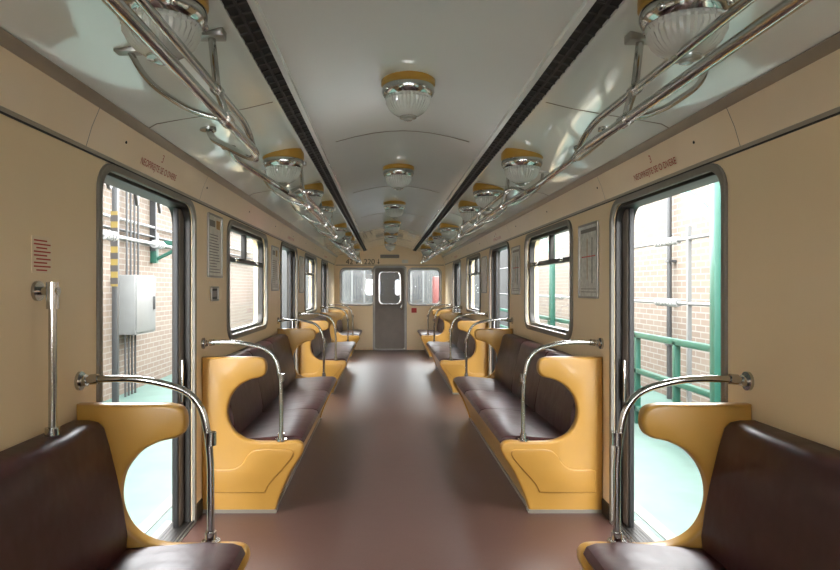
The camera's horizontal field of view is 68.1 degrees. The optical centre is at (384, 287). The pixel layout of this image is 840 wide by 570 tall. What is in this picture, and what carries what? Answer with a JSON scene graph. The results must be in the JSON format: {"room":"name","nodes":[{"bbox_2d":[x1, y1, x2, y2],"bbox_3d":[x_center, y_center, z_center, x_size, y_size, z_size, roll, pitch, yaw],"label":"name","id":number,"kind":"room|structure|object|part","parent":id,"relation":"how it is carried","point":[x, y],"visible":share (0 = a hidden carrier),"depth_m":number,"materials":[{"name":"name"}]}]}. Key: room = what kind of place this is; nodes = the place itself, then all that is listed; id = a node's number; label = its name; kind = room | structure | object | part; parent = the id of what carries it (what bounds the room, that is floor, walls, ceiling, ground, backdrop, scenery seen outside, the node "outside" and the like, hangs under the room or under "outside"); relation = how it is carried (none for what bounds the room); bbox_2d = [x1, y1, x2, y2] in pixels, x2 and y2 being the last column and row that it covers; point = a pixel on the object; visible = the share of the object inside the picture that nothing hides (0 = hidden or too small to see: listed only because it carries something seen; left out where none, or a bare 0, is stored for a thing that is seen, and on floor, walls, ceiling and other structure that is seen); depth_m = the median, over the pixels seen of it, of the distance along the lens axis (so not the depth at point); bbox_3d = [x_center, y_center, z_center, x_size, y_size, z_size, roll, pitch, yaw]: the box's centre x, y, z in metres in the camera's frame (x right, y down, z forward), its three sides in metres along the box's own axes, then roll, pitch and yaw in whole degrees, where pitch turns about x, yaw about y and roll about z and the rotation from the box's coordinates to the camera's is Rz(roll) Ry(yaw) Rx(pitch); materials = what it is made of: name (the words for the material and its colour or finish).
{"room":"vehicle interior","nodes":[
{"label":"vehicle interior","id":0,"kind":"room"},
{"bbox_2d":[0,113,333,520],"bbox_3d":[-1.230,0.492,5.050,0.120,2.075,18.500,0,0,0],"label":"wall","id":1,"kind":"structure","parent":0,"point":[48,184],"depth_m":2.21,"materials":[{"name":"beige paint"}]},
{"bbox_2d":[31,235,51,273],"bbox_3d":[-1.168,-0.113,2.110,0.004,0.125,0.120,0,0,0],"label":"sticker","id":2,"kind":"object","parent":1,"relation":"attached to","point":[41,247],"visible":1,"depth_m":2.10,"materials":[{"name":"beige paper"}]},
{"bbox_2d":[31,281,60,436],"bbox_3d":[-1.130,0.234,2.080,0.078,0.517,0.068,0,0,0],"label":"pole","id":3,"kind":"object","parent":1,"relation":"attached to","point":[52,290],"visible":1,"depth_m":2.07,"materials":[{"name":"silver metal"}]},
{"bbox_2d":[96,163,196,541],"bbox_3d":[-1.224,0.451,3.160,0.137,1.958,1.296,0,0,0],"label":"door frame","id":4,"kind":"structure","parent":1,"relation":"in","point":[107,173],"depth_m":3.76,"materials":[{"name":"grey metal"}]},
{"bbox_2d":[173,209,183,527],"bbox_3d":[-1.230,0.474,3.160,0.050,1.888,1.200,0,0,0],"label":"door","id":5,"kind":"structure","parent":4,"relation":"attached to","point":[178,220],"depth_m":3.67,"materials":[{"name":"beige paint"}]},
{"bbox_2d":[140,155,176,180],"bbox_3d":[-1.140,-0.626,3.161,0.030,0.100,0.486,0,0,0],"label":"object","id":6,"kind":"structure","parent":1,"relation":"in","point":[142,160],"depth_m":3.12,"materials":[{"name":"red paint"}]},
{"bbox_2d":[0,27,337,264],"bbox_3d":[-1.127,-0.638,5.050,0.093,0.215,18.500,0,0,0],"label":"wall panel","id":7,"kind":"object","parent":1,"relation":"attached to","point":[35,92],"depth_m":2.55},
{"bbox_2d":[151,521,196,541],"bbox_3d":[-1.245,1.423,3.160,0.190,0.013,1.260,0,0,0],"label":"door sill","id":8,"kind":"object","parent":1,"relation":"attached to","point":[189,525],"depth_m":3.61,"materials":[{"name":"silver metal"}]},
{"bbox_2d":[197,498,202,519],"bbox_3d":[-1.164,1.385,5.050,0.012,0.090,18.420,0,0,0],"label":"baseboard","id":9,"kind":"structure","parent":1,"relation":"attached to","point":[200,503],"depth_m":3.89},
{"bbox_2d":[210,287,218,300],"bbox_3d":[-1.162,0.040,4.230,0.014,0.100,0.180,0,0,0],"label":"control plate","id":10,"kind":"object","parent":1,"relation":"attached to","point":[214,291],"visible":1,"depth_m":4.23,"materials":[{"name":"metal"}]},
{"bbox_2d":[207,212,222,277],"bbox_3d":[-1.162,-0.285,4.245,0.014,0.430,0.350,0,0,0],"label":"framed notice","id":11,"kind":"object","parent":1,"relation":"attached to","point":[214,222],"visible":1,"depth_m":4.23,"materials":[{"name":"paper"}]},
{"bbox_2d":[227,220,267,339],"bbox_3d":[-1.200,-0.062,5.355,0.091,0.915,1.550,0,0,0],"label":"window","id":12,"kind":"structure","parent":1,"relation":"in","point":[246,232],"depth_m":5.40,"materials":[{"name":"silver metal"}]},
{"bbox_2d":[271,245,278,290],"bbox_3d":[-1.162,-0.205,6.560,0.014,0.470,0.400,0,0,0],"label":"framed notice","id":13,"kind":"object","parent":1,"relation":"attached to","point":[274,250],"visible":1,"depth_m":6.53,"materials":[{"name":"paper"}]},
{"bbox_2d":[280,242,297,371],"bbox_3d":[-1.224,0.451,7.570,0.137,1.958,1.296,0,0,0],"label":"door","id":14,"kind":"structure","parent":1,"relation":"in","point":[287,247],"depth_m":8.17,"materials":[{"name":"grey metal"}]},
{"bbox_2d":[289,252,292,327],"bbox_3d":[-1.230,0.474,7.570,0.050,1.888,1.200,0,0,0],"label":"door","id":15,"kind":"structure","parent":14,"relation":"attached to","point":[290,253],"depth_m":8.07,"materials":[{"name":"beige paint"}]},
{"bbox_2d":[299,256,303,292],"bbox_3d":[-1.162,-0.185,8.650,0.014,0.510,0.400,0,0,0],"label":"framed notice","id":16,"kind":"object","parent":1,"relation":"attached to","point":[301,259],"visible":1,"depth_m":8.64,"materials":[{"name":"paper"}]},
{"bbox_2d":[304,253,316,312],"bbox_3d":[-1.200,-0.062,9.765,0.091,0.915,1.550,0,0,0],"label":"window","id":17,"kind":"structure","parent":1,"relation":"in","point":[307,257],"depth_m":10.22,"materials":[{"name":"silver metal"}]},
{"bbox_2d":[321,260,327,311],"bbox_3d":[-1.224,0.451,11.980,0.137,1.958,1.296,0,0,0],"label":"door","id":18,"kind":"structure","parent":1,"relation":"in","point":[323,262],"depth_m":12.58,"materials":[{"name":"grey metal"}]},
{"bbox_2d":[334,246,444,349],"bbox_3d":[0.110,0.220,14.340,2.560,2.420,0.080,0,0,0],"label":"wall","id":19,"kind":"structure","parent":0,"point":[363,315],"depth_m":14.30,"materials":[{"name":"beige paint"}]},
{"bbox_2d":[339,268,372,305],"bbox_3d":[-0.640,-0.030,14.320,0.820,0.880,0.080,0,0,0],"label":"window","id":20,"kind":"structure","parent":19,"relation":"in","point":[342,269],"depth_m":14.28,"materials":[{"name":"metal"}]},
{"bbox_2d":[346,255,407,263],"bbox_3d":[-0.187,-0.659,14.296,1.433,0.222,0.010,0,0,0],"label":"lettering","id":21,"kind":"object","parent":19,"relation":"attached to","point":[381,256],"visible":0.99,"depth_m":14.29},
{"bbox_2d":[373,266,406,349],"bbox_3d":[0.110,0.460,14.300,0.780,1.940,0.099,0,0,0],"label":"door","id":22,"kind":"structure","parent":19,"relation":"in","point":[389,282],"depth_m":14.31,"materials":[{"name":"metal"}]},
{"bbox_2d":[411,308,416,312],"bbox_3d":[0.670,0.515,14.297,0.120,0.110,0.006,0,0,0],"label":"notice","id":23,"kind":"object","parent":19,"relation":"attached to","point":[413,310],"visible":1,"depth_m":14.29,"materials":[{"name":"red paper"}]},
{"bbox_2d":[407,268,441,305],"bbox_3d":[0.910,-0.030,14.320,0.800,0.880,0.080,0,0,0],"label":"window","id":24,"kind":"structure","parent":19,"relation":"in","point":[410,269],"depth_m":14.28,"materials":[{"name":"metal"}]},
{"bbox_2d":[181,350,628,569],"bbox_3d":[0.110,1.480,5.050,2.840,0.100,18.700,0,0,0],"label":"floor","id":25,"kind":"structure","parent":0,"point":[395,473],"depth_m":4.21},
{"bbox_2d":[0,372,249,569],"bbox_3d":[-0.844,0.875,1.000,0.651,1.111,2.816,0,0,0],"label":"seat","id":26,"kind":"object","parent":25,"relation":"on","point":[63,507],"visible":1,"depth_m":2.17,"materials":[{"name":"brown leather"}]},
{"bbox_3d":[-0.899,0.647,2.368,0.540,0.657,0.071,0,0,0],"label":"grab rail","id":27,"kind":"part","parent":26,"relation":"part of","materials":[{"name":"silver metal"}]},
{"bbox_2d":[201,317,337,512],"bbox_3d":[-0.844,0.875,5.360,0.651,1.111,2.856,0,0,0],"label":"seat","id":28,"kind":"object","parent":25,"relation":"on","point":[264,414],"visible":1,"depth_m":3.95,"materials":[{"name":"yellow plastic"}]},
{"bbox_3d":[-0.899,0.647,3.973,0.540,0.657,0.071,0,0,0],"label":"grab rail","id":29,"kind":"part","parent":28,"relation":"part of","materials":[{"name":"silver metal"}]},
{"bbox_3d":[-0.899,0.647,6.747,0.540,0.657,0.071,0,0,0],"label":"grab rail","id":30,"kind":"part","parent":28,"relation":"part of","materials":[{"name":"silver metal"}]},
{"bbox_2d":[298,306,355,393],"bbox_3d":[-0.844,0.875,9.770,0.651,1.111,2.856,0,0,0],"label":"seat","id":31,"kind":"object","parent":25,"relation":"on","point":[310,353],"visible":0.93,"depth_m":8.37,"materials":[{"name":"yellow plastic"}]},
{"bbox_3d":[-0.899,0.647,8.383,0.540,0.657,0.071,0,0,0],"label":"grab rail","id":32,"kind":"part","parent":31,"relation":"part of","materials":[{"name":"silver metal"}]},
{"bbox_3d":[-0.899,0.647,11.158,0.540,0.657,0.071,0,0,0],"label":"grab rail","id":33,"kind":"part","parent":31,"relation":"part of","materials":[{"name":"silver metal"}]},
{"bbox_2d":[328,303,361,357],"bbox_3d":[-0.844,0.875,13.517,0.651,1.111,1.530,0,0,0],"label":"seat","id":34,"kind":"object","parent":25,"relation":"on","point":[354,335],"visible":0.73,"depth_m":12.77,"materials":[{"name":"yellow plastic"}]},
{"bbox_3d":[-0.899,0.647,12.793,0.540,0.657,0.071,0,0,0],"label":"grab rail","id":35,"kind":"part","parent":34,"relation":"part of","materials":[{"name":"silver metal"}]},
{"bbox_2d":[417,304,452,357],"bbox_3d":[1.063,0.875,13.517,0.651,1.111,1.530,0,0,0],"label":"seat","id":36,"kind":"object","parent":25,"relation":"on","point":[442,334],"visible":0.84,"depth_m":12.76,"materials":[{"name":"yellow plastic"}]},
{"bbox_3d":[1.119,0.647,12.793,0.540,0.657,0.071,0,0,0],"label":"grab rail","id":37,"kind":"part","parent":36,"relation":"part of","materials":[{"name":"silver metal"}]},
{"bbox_2d":[426,306,487,393],"bbox_3d":[1.063,0.875,9.770,0.651,1.111,2.856,0,0,0],"label":"seat","id":38,"kind":"object","parent":25,"relation":"on","point":[448,356],"visible":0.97,"depth_m":8.38,"materials":[{"name":"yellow plastic"}]},
{"bbox_3d":[1.119,0.647,11.158,0.540,0.657,0.071,0,0,0],"label":"grab rail","id":39,"kind":"part","parent":38,"relation":"part of","materials":[{"name":"silver metal"}]},
{"bbox_3d":[1.119,0.647,8.383,0.540,0.657,0.071,0,0,0],"label":"grab rail","id":40,"kind":"part","parent":38,"relation":"part of","materials":[{"name":"silver metal"}]},
{"bbox_2d":[453,317,603,512],"bbox_3d":[1.063,0.875,5.360,0.651,1.111,2.856,0,0,0],"label":"seat","id":41,"kind":"object","parent":25,"relation":"on","point":[539,413],"visible":1,"depth_m":3.96,"materials":[{"name":"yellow plastic"}]},
{"bbox_3d":[1.119,0.647,6.747,0.540,0.657,0.071,0,0,0],"label":"grab rail","id":42,"kind":"part","parent":41,"relation":"part of","materials":[{"name":"silver metal"}]},
{"bbox_3d":[1.119,0.647,3.973,0.540,0.657,0.071,0,0,0],"label":"grab rail","id":43,"kind":"part","parent":41,"relation":"part of","materials":[{"name":"silver metal"}]},
{"bbox_2d":[577,372,839,569],"bbox_3d":[1.063,0.875,1.000,0.651,1.111,2.816,0,0,0],"label":"seat","id":44,"kind":"object","parent":25,"relation":"on","point":[771,501],"visible":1,"depth_m":2.17,"materials":[{"name":"brown leather"}]},
{"bbox_3d":[1.119,0.647,2.368,0.540,0.657,0.071,0,0,0],"label":"grab rail","id":45,"kind":"part","parent":44,"relation":"part of","materials":[{"name":"silver metal"}]},
{"bbox_2d":[0,0,839,255],"bbox_3d":[0.110,-0.858,5.050,2.430,0.269,18.500,0,0,0],"label":"ceiling","id":46,"kind":"structure","parent":0,"point":[480,55],"depth_m":2.62,"materials":[{"name":"paint"}]},
{"bbox_2d":[117,0,208,65],"bbox_3d":[-0.630,-0.744,1.750,0.256,0.227,0.256,0,0,0],"label":"ceiling lamp","id":47,"kind":"object","parent":46,"relation":"attached to","point":[188,19],"depth_m":1.69,"materials":[{"name":"glass"}]},
{"bbox_2d":[101,0,258,161],"bbox_3d":[-0.706,-0.695,1.025,0.408,0.326,4.129,0,0,0],"label":"handrail","id":48,"kind":"object","parent":46,"relation":"attached to","point":[121,9],"visible":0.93,"depth_m":1.93,"materials":[{"name":"silver metal"}]},
{"bbox_2d":[221,145,337,238],"bbox_3d":[-0.706,-0.695,5.400,0.408,0.326,3.979,0,0,0],"label":"handrail","id":49,"kind":"object","parent":46,"relation":"attached to","point":[268,181],"visible":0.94,"depth_m":4.19,"materials":[{"name":"silver metal"}]},
{"bbox_2d":[263,148,303,186],"bbox_3d":[-0.630,-0.744,3.850,0.256,0.227,0.256,0,0,0],"label":"ceiling lamp","id":50,"kind":"object","parent":46,"relation":"attached to","point":[284,166],"depth_m":3.76,"materials":[{"name":"glass"}]},
{"bbox_2d":[212,0,367,251],"bbox_3d":[-0.450,-0.864,5.050,0.110,0.052,18.500,0,0,0],"label":"ceiling air vent","id":51,"kind":"object","parent":46,"relation":"attached to","point":[246,21],"depth_m":2.59,"materials":[{"name":"black metal"}]},
{"bbox_2d":[294,183,323,210],"bbox_3d":[-0.630,-0.744,5.100,0.256,0.227,0.256,0,0,0],"label":"ceiling lamp","id":52,"kind":"object","parent":46,"relation":"attached to","point":[315,191],"depth_m":5.01,"materials":[{"name":"glass"}]},
{"bbox_2d":[309,200,333,221],"bbox_3d":[-0.630,-0.744,6.100,0.256,0.227,0.256,0,0,0],"label":"ceiling lamp","id":53,"kind":"object","parent":46,"relation":"attached to","point":[327,206],"depth_m":6.02,"materials":[{"name":"glass"}]},
{"bbox_2d":[315,225,355,257],"bbox_3d":[-0.706,-0.695,9.750,0.408,0.326,3.979,0,0,0],"label":"handrail","id":54,"kind":"object","parent":46,"relation":"attached to","point":[332,240],"visible":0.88,"depth_m":8.59,"materials":[{"name":"silver metal"}]},
{"bbox_2d":[329,223,346,239],"bbox_3d":[-0.630,-0.744,8.200,0.256,0.227,0.256,0,0,0],"label":"ceiling lamp","id":55,"kind":"object","parent":46,"relation":"attached to","point":[341,229],"depth_m":8.11,"materials":[{"name":"glass"}]},
{"bbox_2d":[337,232,351,244],"bbox_3d":[-0.630,-0.744,9.500,0.256,0.227,0.256,0,0,0],"label":"ceiling lamp","id":56,"kind":"object","parent":46,"relation":"attached to","point":[348,235],"depth_m":9.41,"materials":[{"name":"clear glass"}]},
{"bbox_2d":[344,237,354,249],"bbox_3d":[-0.630,-0.744,10.400,0.256,0.227,0.256,0,0,0],"label":"ceiling lamp","id":57,"kind":"object","parent":46,"relation":"attached to","point":[352,242],"depth_m":10.33,"materials":[{"name":"glass"}]},
{"bbox_2d":[340,247,361,262],"bbox_3d":[-0.706,-0.695,13.050,0.408,0.326,2.179,0,0,0],"label":"handrail","id":58,"kind":"object","parent":46,"relation":"attached to","point":[358,260],"visible":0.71,"depth_m":12.69,"materials":[{"name":"silver metal"}]},
{"bbox_2d":[349,246,359,255],"bbox_3d":[-0.630,-0.744,12.600,0.256,0.227,0.256,0,0,0],"label":"ceiling lamp","id":59,"kind":"object","parent":46,"relation":"attached to","point":[357,248],"depth_m":12.51,"materials":[{"name":"glass"}]},
{"bbox_2d":[384,242,395,250],"bbox_3d":[0.110,-0.907,13.450,0.256,0.227,0.256,0,0,0],"label":"ceiling lamp","id":60,"kind":"object","parent":46,"relation":"attached to","point":[389,247],"depth_m":13.37,"materials":[{"name":"glass"}]},
{"bbox_2d":[384,233,397,244],"bbox_3d":[0.110,-0.907,11.350,0.256,0.227,0.256,0,0,0],"label":"ceiling lamp","id":61,"kind":"object","parent":46,"relation":"attached to","point":[389,238],"depth_m":11.26,"materials":[{"name":"glass"}]},
{"bbox_2d":[384,221,400,234],"bbox_3d":[0.110,-0.907,9.250,0.256,0.227,0.256,0,0,0],"label":"ceiling lamp","id":62,"kind":"object","parent":46,"relation":"attached to","point":[392,227],"depth_m":9.16,"materials":[{"name":"glass"}]},
{"bbox_2d":[383,201,405,218],"bbox_3d":[0.110,-0.907,7.150,0.256,0.227,0.256,0,0,0],"label":"ceiling lamp","id":63,"kind":"object","parent":46,"relation":"attached to","point":[394,209],"depth_m":7.06,"materials":[{"name":"glass"}]},
{"bbox_2d":[383,163,413,190],"bbox_3d":[0.110,-0.907,5.050,0.256,0.227,0.256,0,0,0],"label":"ceiling lamp","id":64,"kind":"object","parent":46,"relation":"attached to","point":[398,176],"depth_m":4.96,"materials":[{"name":"glass"}]},
{"bbox_2d":[381,71,434,121],"bbox_3d":[0.110,-0.907,2.950,0.256,0.227,0.256,0,0,0],"label":"ceiling lamp","id":65,"kind":"object","parent":46,"relation":"attached to","point":[407,95],"depth_m":2.86,"materials":[{"name":"glass"}]},
{"bbox_2d":[421,246,430,256],"bbox_3d":[0.850,-0.744,12.600,0.256,0.227,0.256,0,0,0],"label":"ceiling lamp","id":66,"kind":"object","parent":46,"relation":"attached to","point":[425,250],"depth_m":12.50,"materials":[{"name":"glass"}]},
{"bbox_2d":[420,253,434,263],"bbox_3d":[0.951,-0.689,13.050,0.358,0.313,2.179,0,0,0],"label":"handrail","id":67,"kind":"object","parent":46,"relation":"attached to","point":[423,260],"visible":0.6,"depth_m":12.69,"materials":[{"name":"silver metal"}]},
{"bbox_2d":[428,237,440,249],"bbox_3d":[0.850,-0.744,10.400,0.256,0.227,0.256,0,0,0],"label":"ceiling lamp","id":68,"kind":"object","parent":46,"relation":"attached to","point":[430,240],"depth_m":10.32,"materials":[{"name":"glass"}]},
{"bbox_2d":[432,232,446,246],"bbox_3d":[0.850,-0.744,9.500,0.256,0.227,0.256,0,0,0],"label":"ceiling lamp","id":69,"kind":"object","parent":46,"relation":"attached to","point":[437,237],"depth_m":9.41,"materials":[{"name":"clear glass"}]},
{"bbox_2d":[440,223,458,239],"bbox_3d":[0.850,-0.744,8.200,0.256,0.227,0.256,0,0,0],"label":"ceiling lamp","id":70,"kind":"object","parent":46,"relation":"attached to","point":[448,231],"depth_m":8.11,"materials":[{"name":"glass"}]},
{"bbox_2d":[429,225,470,257],"bbox_3d":[0.951,-0.689,9.750,0.358,0.313,3.979,0,0,0],"label":"handrail","id":71,"kind":"object","parent":46,"relation":"attached to","point":[448,244],"visible":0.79,"depth_m":8.75,"materials":[{"name":"silver metal"}]},
{"bbox_2d":[458,200,481,223],"bbox_3d":[0.850,-0.744,6.100,0.256,0.227,0.256,0,0,0],"label":"ceiling lamp","id":72,"kind":"object","parent":46,"relation":"attached to","point":[467,209],"depth_m":6.01,"materials":[{"name":"glass"}]},
{"bbox_2d":[473,183,503,210],"bbox_3d":[0.850,-0.744,5.100,0.256,0.227,0.256,0,0,0],"label":"ceiling lamp","id":73,"kind":"object","parent":46,"relation":"attached to","point":[483,194],"depth_m":5.01,"materials":[{"name":"glass"}]},
{"bbox_2d":[456,145,576,238],"bbox_3d":[0.951,-0.689,5.400,0.358,0.313,3.979,0,0,0],"label":"handrail","id":74,"kind":"object","parent":46,"relation":"attached to","point":[506,201],"visible":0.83,"depth_m":4.19,"materials":[{"name":"silver metal"}]},
{"bbox_2d":[501,148,542,186],"bbox_3d":[0.850,-0.744,3.850,0.256,0.227,0.256,0,0,0],"label":"ceiling lamp","id":75,"kind":"object","parent":46,"relation":"attached to","point":[521,167],"depth_m":3.76,"materials":[{"name":"clear glass"}]},
{"bbox_2d":[412,0,633,251],"bbox_3d":[0.670,-0.864,5.050,0.110,0.052,18.500,0,0,0],"label":"ceiling air vent","id":76,"kind":"object","parent":46,"relation":"in","point":[592,19],"depth_m":2.59,"materials":[{"name":"black metal"}]},
{"bbox_2d":[637,0,736,65],"bbox_3d":[0.850,-0.744,1.750,0.256,0.227,0.256,0,0,0],"label":"ceiling lamp","id":77,"kind":"object","parent":46,"relation":"attached to","point":[666,25],"depth_m":1.69,"materials":[{"name":"glass"}]},
{"bbox_2d":[571,0,811,161],"bbox_3d":[0.951,-0.689,1.025,0.358,0.313,4.129,0,0,0],"label":"handrail","id":78,"kind":"object","parent":46,"relation":"attached to","point":[783,9],"visible":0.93,"depth_m":1.77,"materials":[{"name":"silver metal"}]},
{"bbox_2d":[445,114,839,502],"bbox_3d":[1.450,0.492,5.050,0.120,2.075,18.500,0,0,0],"label":"wall","id":79,"kind":"structure","parent":0,"point":[784,191],"depth_m":2.20,"materials":[{"name":"beige paint"}]},
{"bbox_2d":[453,259,460,311],"bbox_3d":[1.444,0.451,11.980,0.137,1.958,1.296,0,0,0],"label":"door","id":80,"kind":"structure","parent":79,"relation":"in","point":[458,262],"depth_m":12.58,"materials":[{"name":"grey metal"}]},
{"bbox_2d":[466,253,480,312],"bbox_3d":[1.419,-0.062,9.765,0.091,0.915,1.550,0,0,0],"label":"window","id":81,"kind":"structure","parent":79,"relation":"in","point":[476,256],"depth_m":10.14,"materials":[{"name":"silver metal"}]},
{"bbox_2d":[481,256,486,292],"bbox_3d":[1.382,-0.185,8.650,0.014,0.510,0.400,0,0,0],"label":"framed notice","id":82,"kind":"object","parent":79,"relation":"attached to","point":[483,259],"visible":1,"depth_m":8.62,"materials":[{"name":"paper"}]},
{"bbox_2d":[489,242,509,374],"bbox_3d":[1.444,0.451,7.570,0.137,1.958,1.296,0,0,0],"label":"door","id":83,"kind":"structure","parent":79,"relation":"in","point":[503,246],"depth_m":8.17,"materials":[{"name":"grey metal"}]},
{"bbox_2d":[494,252,497,369],"bbox_3d":[1.450,0.474,7.570,0.050,1.888,1.200,0,0,0],"label":"door","id":84,"kind":"structure","parent":83,"relation":"attached to","point":[496,253],"depth_m":8.09,"materials":[{"name":"beige paint"}]},
{"bbox_2d":[511,245,519,294],"bbox_3d":[1.382,-0.185,6.560,0.014,0.510,0.400,0,0,0],"label":"framed notice","id":85,"kind":"object","parent":79,"relation":"attached to","point":[515,251],"visible":1,"depth_m":6.58,"materials":[{"name":"paper"}]},
{"bbox_2d":[524,220,572,339],"bbox_3d":[1.419,-0.062,5.355,0.091,0.915,1.550,0,0,0],"label":"window","id":86,"kind":"structure","parent":79,"relation":"in","point":[551,231],"depth_m":5.34,"materials":[{"name":"silver metal"}]},
{"bbox_2d":[578,220,598,298],"bbox_3d":[1.382,-0.185,4.220,0.014,0.510,0.400,0,0,0],"label":"map","id":87,"kind":"object","parent":79,"relation":"attached to","point":[588,234],"visible":1,"depth_m":4.22,"materials":[{"name":"paper"}]},
{"bbox_2d":[602,499,608,519],"bbox_3d":[1.384,1.385,5.050,0.012,0.090,18.420,0,0,0],"label":"baseboard","id":88,"kind":"structure","parent":79,"relation":"attached to","point":[605,505],"depth_m":3.88,"materials":[{"name":"brown plastic"}]},
{"bbox_2d":[609,521,661,542],"bbox_3d":[1.465,1.423,3.160,0.190,0.013,1.260,0,0,0],"label":"door sill","id":89,"kind":"object","parent":79,"relation":"attached to","point":[626,535],"depth_m":3.58,"materials":[{"name":"silver metal"}]},
{"bbox_2d":[442,31,839,264],"bbox_3d":[1.347,-0.638,5.050,0.093,0.215,18.500,0,0,0],"label":"wall panel","id":90,"kind":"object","parent":79,"relation":"attached to","point":[803,91],"depth_m":2.58,"materials":[{"name":"beige plastic"}]},
{"bbox_2d":[609,163,727,541],"bbox_3d":[1.444,0.451,3.160,0.137,1.958,1.296,0,0,0],"label":"door frame","id":91,"kind":"structure","parent":79,"relation":"in","point":[708,174],"depth_m":3.65,"materials":[{"name":"grey metal"}]},
{"bbox_2d":[622,209,633,527],"bbox_3d":[1.450,0.474,3.160,0.050,1.888,1.200,0,0,0],"label":"door","id":92,"kind":"structure","parent":91,"relation":"attached to","point":[628,217],"depth_m":3.68,"materials":[{"name":"beige paint"}]},
{"bbox_2d":[633,155,675,179],"bbox_3d":[1.360,-0.626,3.159,0.030,0.100,0.486,0,0,0],"label":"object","id":93,"kind":"structure","parent":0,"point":[649,155],"depth_m":3.16,"materials":[{"name":"paint"}]},
{"label":"outside","id":94,"kind":"structure","parent":0,"visible":0},
{"bbox_2d":[104,374,702,540],"bbox_3d":[0.110,1.667,10.000,24.000,0.165,40.000,0,0,0],"label":"ground","id":95,"kind":"structure","parent":94,"point":[668,486],"depth_m":5.04,"materials":[{"name":"green paint"}]},
{"bbox_2d":[110,186,118,401],"bbox_3d":[-3.459,-0.240,11.000,0.102,3.660,10.000,0,0,0],"label":"pole","id":96,"kind":"object","parent":95,"relation":"on","point":[114,217],"visible":0.2,"depth_m":7.92,"materials":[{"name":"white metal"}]},
{"bbox_2d":[119,191,155,396],"bbox_3d":[-3.755,-0.090,9.350,0.369,3.360,0.800,0,0,0],"label":"tall cabinet","id":97,"kind":"object","parent":95,"relation":"on","point":[137,293],"visible":0.9,"depth_m":9.15,"materials":[{"name":"metal"}]},
{"bbox_2d":[103,183,253,401],"bbox_3d":[-4.115,-0.180,10.000,0.450,3.540,32.000,0,0,0],"label":"brick wall","id":98,"kind":"structure","parent":95,"relation":"on","point":[153,349],"depth_m":10.46,"materials":[{"name":"brick"}]},
{"bbox_2d":[150,234,171,262],"bbox_3d":[-3.365,-0.670,10.460,1.149,0.500,0.120,0,0,0],"label":"bracket","id":99,"kind":"object","parent":98,"relation":"attached to","point":[154,255],"visible":0.37,"depth_m":10.42,"materials":[{"name":"metal"}]},
{"bbox_2d":[103,229,171,248],"bbox_3d":[-3.090,-0.590,8.250,0.110,0.110,5.500,0,0,0],"label":"rail","id":100,"kind":"object","parent":99,"relation":"attached to","point":[107,235],"visible":0.54,"depth_m":7.51,"materials":[{"name":"white metal"}]},
{"bbox_2d":[103,200,251,258],"bbox_3d":[-3.889,-1.095,10.500,0.099,0.950,15.000,0,0,0],"label":"cable conduit","id":101,"kind":"object","parent":98,"relation":"attached to","point":[153,227],"visible":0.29,"depth_m":10.38,"materials":[{"name":"white metal"}]},
{"bbox_2d":[282,249,507,327],"bbox_3d":[0.110,-0.090,20.115,8.000,3.360,0.370,0,0,0],"label":"wall","id":102,"kind":"structure","parent":95,"relation":"on","point":[356,284],"depth_m":20.00,"materials":[{"name":"paint"}]},
{"bbox_2d":[432,276,438,302],"bbox_3d":[1.610,0.635,17.475,0.500,1.910,0.650,0,0,0],"label":"tall cabinet","id":103,"kind":"object","parent":95,"relation":"on","point":[435,280],"visible":0.2,"depth_m":17.18,"materials":[{"name":"paint"}]},
{"bbox_2d":[500,308,709,423],"bbox_3d":[2.970,1.054,7.000,0.060,1.072,18.000,0,0,0],"label":"railing","id":104,"kind":"object","parent":95,"relation":"on","point":[676,343],"visible":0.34,"depth_m":6.57,"materials":[{"name":"metal"}]},
{"bbox_2d":[500,226,709,401],"bbox_3d":[3.310,0.460,10.750,0.090,2.260,14.500,0,0,0],"label":"bar","id":105,"kind":"object","parent":95,"relation":"on","point":[673,240],"visible":0.32,"depth_m":6.74,"materials":[{"name":"paint"}]},
{"bbox_2d":[538,184,709,401],"bbox_3d":[4.335,-0.230,10.000,0.450,3.640,32.000,0,0,0],"label":"brick wall","id":106,"kind":"structure","parent":95,"relation":"on","point":[650,222],"depth_m":9.29,"materials":[{"name":"brick"}]},
{"bbox_2d":[665,197,676,398],"bbox_3d":[4.099,-0.140,11.100,0.119,3.460,4.520,0,0,0],"label":"drain pipe","id":107,"kind":"object","parent":106,"relation":"attached to","point":[669,260],"visible":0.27,"depth_m":8.87,"materials":[{"name":"white metal"}]},
{"bbox_2d":[542,182,720,401],"bbox_3d":[2.855,0.010,9.445,0.090,3.160,8.310,0,0,0],"label":"support post","id":108,"kind":"object","parent":95,"relation":"on","point":[712,213],"visible":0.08,"depth_m":5.30,"materials":[{"name":"metal"}]},
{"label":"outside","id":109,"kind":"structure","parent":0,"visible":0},
{"bbox_2d":[106,184,161,213],"bbox_3d":[-2.990,-1.251,9.000,0.460,0.662,8.000,0,0,0],"label":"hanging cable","id":110,"kind":"object","parent":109,"point":[109,187],"visible":0.18,"depth_m":7.19,"materials":[{"name":"plastic"}]}
]}

